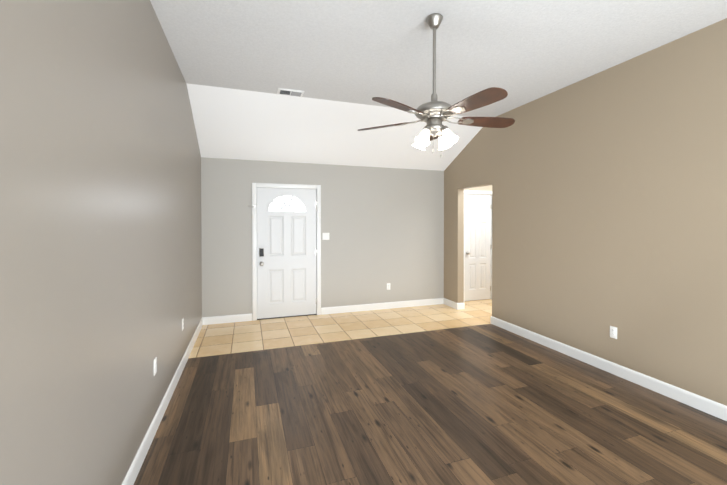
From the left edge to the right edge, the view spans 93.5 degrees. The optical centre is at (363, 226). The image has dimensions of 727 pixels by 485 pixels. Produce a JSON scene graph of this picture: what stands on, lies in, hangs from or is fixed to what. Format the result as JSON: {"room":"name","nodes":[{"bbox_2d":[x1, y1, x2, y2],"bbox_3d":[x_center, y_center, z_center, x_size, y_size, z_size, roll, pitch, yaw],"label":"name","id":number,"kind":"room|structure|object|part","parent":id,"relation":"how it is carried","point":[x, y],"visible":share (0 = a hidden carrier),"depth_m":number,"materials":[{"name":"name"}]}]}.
{"room":"empty living room","nodes":[
{"label":"empty living room","id":0,"kind":"room"},
{"bbox_2d":[0,0,201,484],"bbox_3d":[-1.324,-0.091,1.742,0.120,3.130,7.020,0,1,-19],"label":"wall","id":1,"kind":"structure","parent":0,"point":[100,239],"depth_m":1.45,"materials":[{"name":"paint"}]},
{"bbox_2d":[154,357,156,375],"bbox_3d":[-1.495,1.007,2.455,0.008,0.114,0.070,0,1,-19],"label":"electrical outlet","id":2,"kind":"object","parent":1,"relation":"attached to","point":[155,365],"visible":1,"depth_m":2.45,"materials":[{"name":"white plastic"}]},
{"bbox_2d":[122,318,202,484],"bbox_3d":[-1.260,1.419,1.779,0.014,0.110,6.780,0,1,-19],"label":"baseboard","id":3,"kind":"structure","parent":1,"relation":"attached to","point":[135,467],"depth_m":2.47,"materials":[{"name":"white wood"}]},
{"bbox_2d":[186,83,482,170],"bbox_3d":[-0.259,-1.327,5.075,4.290,0.767,1.370,0,1,-19],"label":"ceiling","id":4,"kind":"structure","parent":0,"point":[229,123],"depth_m":4.80,"materials":[{"name":"white paint"}]},
{"bbox_2d":[188,299,491,358],"bbox_3d":[0.579,1.487,5.357,6.040,0.100,1.430,0,1,-19],"label":"floor","id":5,"kind":"structure","parent":0,"point":[234,337],"depth_m":4.91,"materials":[{"name":"tile"}]},
{"bbox_2d":[201,157,491,316],"bbox_3d":[0.425,-0.134,5.980,5.920,3.130,0.120,0,1,-19],"label":"wall","id":6,"kind":"structure","parent":0,"point":[382,227],"depth_m":5.68,"materials":[{"name":"paint"}]},
{"bbox_2d":[202,313,251,324],"bbox_3d":[-2.027,1.385,5.091,0.696,0.110,0.014,0,1,-19],"label":"baseboard","id":7,"kind":"structure","parent":6,"relation":"attached to","point":[226,319],"depth_m":5.08,"materials":[{"name":"white wood"}]},
{"bbox_2d":[252,183,320,320],"bbox_3d":[-1.210,0.388,5.420,1.056,2.098,0.137,0,1,-19],"label":"door frame","id":8,"kind":"structure","parent":6,"relation":"attached to","point":[254,243],"depth_m":5.31,"materials":[{"name":"white wood"}]},
{"bbox_2d":[257,187,316,318],"bbox_3d":[-1.188,0.416,5.372,0.926,2.018,0.117,0,1,-19],"label":"front door","id":9,"kind":"structure","parent":6,"relation":"in","point":[286,266],"depth_m":5.38,"materials":[{"name":"white wood"}]},
{"bbox_3d":[-1.196,-0.355,5.371,0.626,0.311,0.014,0,1,-19],"label":"lite frame","id":10,"kind":"part","parent":9,"relation":"part of","materials":[{"name":"white glass"}]},
{"bbox_2d":[273,196,301,211],"bbox_3d":[-1.195,-0.353,5.368,0.466,0.252,0.014,0,1,-19],"label":"grille","id":11,"kind":"object","parent":9,"relation":"attached to","point":[287,205],"visible":1,"depth_m":5.37,"materials":[{"name":"grey"}]},
{"label":"lite glass","id":12,"kind":"part","parent":9,"relation":"part of","materials":[{"name":"white glass"}]},
{"bbox_3d":[-0.766,0.421,5.524,0.029,1.679,0.014,0,1,-19],"label":"front door hinges","id":13,"kind":"part","parent":9,"relation":"part of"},
{"bbox_2d":[257,314,316,319],"bbox_3d":[-1.214,1.429,5.441,0.940,0.014,0.116,0,1,-19],"label":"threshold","id":14,"kind":"structure","parent":6,"relation":"attached to","point":[286,316],"depth_m":5.38,"materials":[{"name":"grey metal"}]},
{"bbox_2d":[322,233,328,239],"bbox_3d":[-0.609,0.165,5.560,0.116,0.116,0.016,0,1,-19],"label":"double light switch","id":15,"kind":"object","parent":6,"relation":"attached to","point":[325,236],"visible":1,"depth_m":5.56,"materials":[{"name":"white plastic"}]},
{"bbox_2d":[321,298,442,314],"bbox_3d":[0.396,1.377,5.915,2.286,0.110,0.014,0,1,-19],"label":"baseboard","id":16,"kind":"structure","parent":6,"relation":"attached to","point":[368,307],"depth_m":5.87,"materials":[{"name":"white wood"}]},
{"bbox_2d":[465,194,490,300],"bbox_3d":[2.193,0.404,6.517,0.604,2.018,0.106,0,1,-19],"label":"closet door","id":17,"kind":"structure","parent":6,"relation":"in","point":[477,247],"depth_m":6.53,"materials":[{"name":"white wood"}]},
{"bbox_2d":[464,190,491,301],"bbox_3d":[2.174,0.376,6.571,0.746,2.098,0.137,0,1,-19],"label":"trim","id":18,"kind":"structure","parent":6,"relation":"attached to","point":[478,192],"depth_m":6.48,"materials":[{"name":"white wood"}]},
{"bbox_2d":[134,324,726,484],"bbox_3d":[0.824,1.524,1.733,4.171,0.100,5.590,0,1,-19],"label":"floor","id":19,"kind":"structure","parent":0,"point":[488,404],"depth_m":2.56,"materials":[{"name":"brown wood"}]},
{"bbox_2d":[150,0,726,116],"bbox_3d":[0.871,-1.616,1.749,4.290,0.120,5.650,0,1,-19],"label":"ceiling","id":20,"kind":"structure","parent":0,"point":[521,52],"depth_m":2.92,"materials":[{"name":"white paint"}]},
{"bbox_2d":[277,88,303,96],"bbox_3d":[-0.859,-1.571,4.024,0.300,0.018,0.180,0,1,-19],"label":"ceiling vent","id":21,"kind":"object","parent":20,"relation":"in","point":[292,92],"visible":1,"depth_m":4.00,"materials":[{"name":"white metal"}]},
{"bbox_2d":[357,13,514,156],"bbox_3d":[0.567,-1.038,2.554,1.229,1.054,1.223,0,1,-19],"label":"fan","id":22,"kind":"object","parent":20,"relation":"hanging from","point":[434,113],"visible":1,"depth_m":2.51,"materials":[{"name":"brown wood"}]},
{"bbox_2d":[444,18,726,405],"bbox_3d":[2.643,-0.104,3.027,0.120,3.130,6.900,0,1,-19],"label":"wall","id":23,"kind":"structure","parent":0,"point":[609,197],"depth_m":3.30,"materials":[{"name":"paint"}]},
{"bbox_2d":[443,298,456,308],"bbox_3d":[1.540,1.375,6.079,0.014,0.110,0.440,0,1,-19],"label":"baseboard","id":24,"kind":"structure","parent":23,"relation":"attached to","point":[450,303],"depth_m":6.06,"materials":[{"name":"white wood"}]},
{"bbox_2d":[457,303,464,309],"bbox_3d":[1.677,1.377,5.886,0.148,0.110,0.014,0,1,-19],"label":"baseboard","id":25,"kind":"structure","parent":23,"relation":"attached to","point":[460,306],"depth_m":5.88,"materials":[{"name":"white wood"}]},
{"bbox_2d":[491,316,726,420],"bbox_3d":[2.772,1.412,2.458,0.014,0.110,5.470,0,1,-19],"label":"baseboard","id":26,"kind":"structure","parent":23,"relation":"attached to","point":[708,406],"depth_m":3.23,"materials":[{"name":"white wood"}]},
{"bbox_2d":[610,326,616,338],"bbox_3d":[2.464,1.047,3.369,0.008,0.114,0.070,0,1,-19],"label":"electrical outlet","id":27,"kind":"object","parent":23,"relation":"attached to","point":[613,332],"visible":1,"depth_m":3.36,"materials":[{"name":"white plastic"}]}
]}

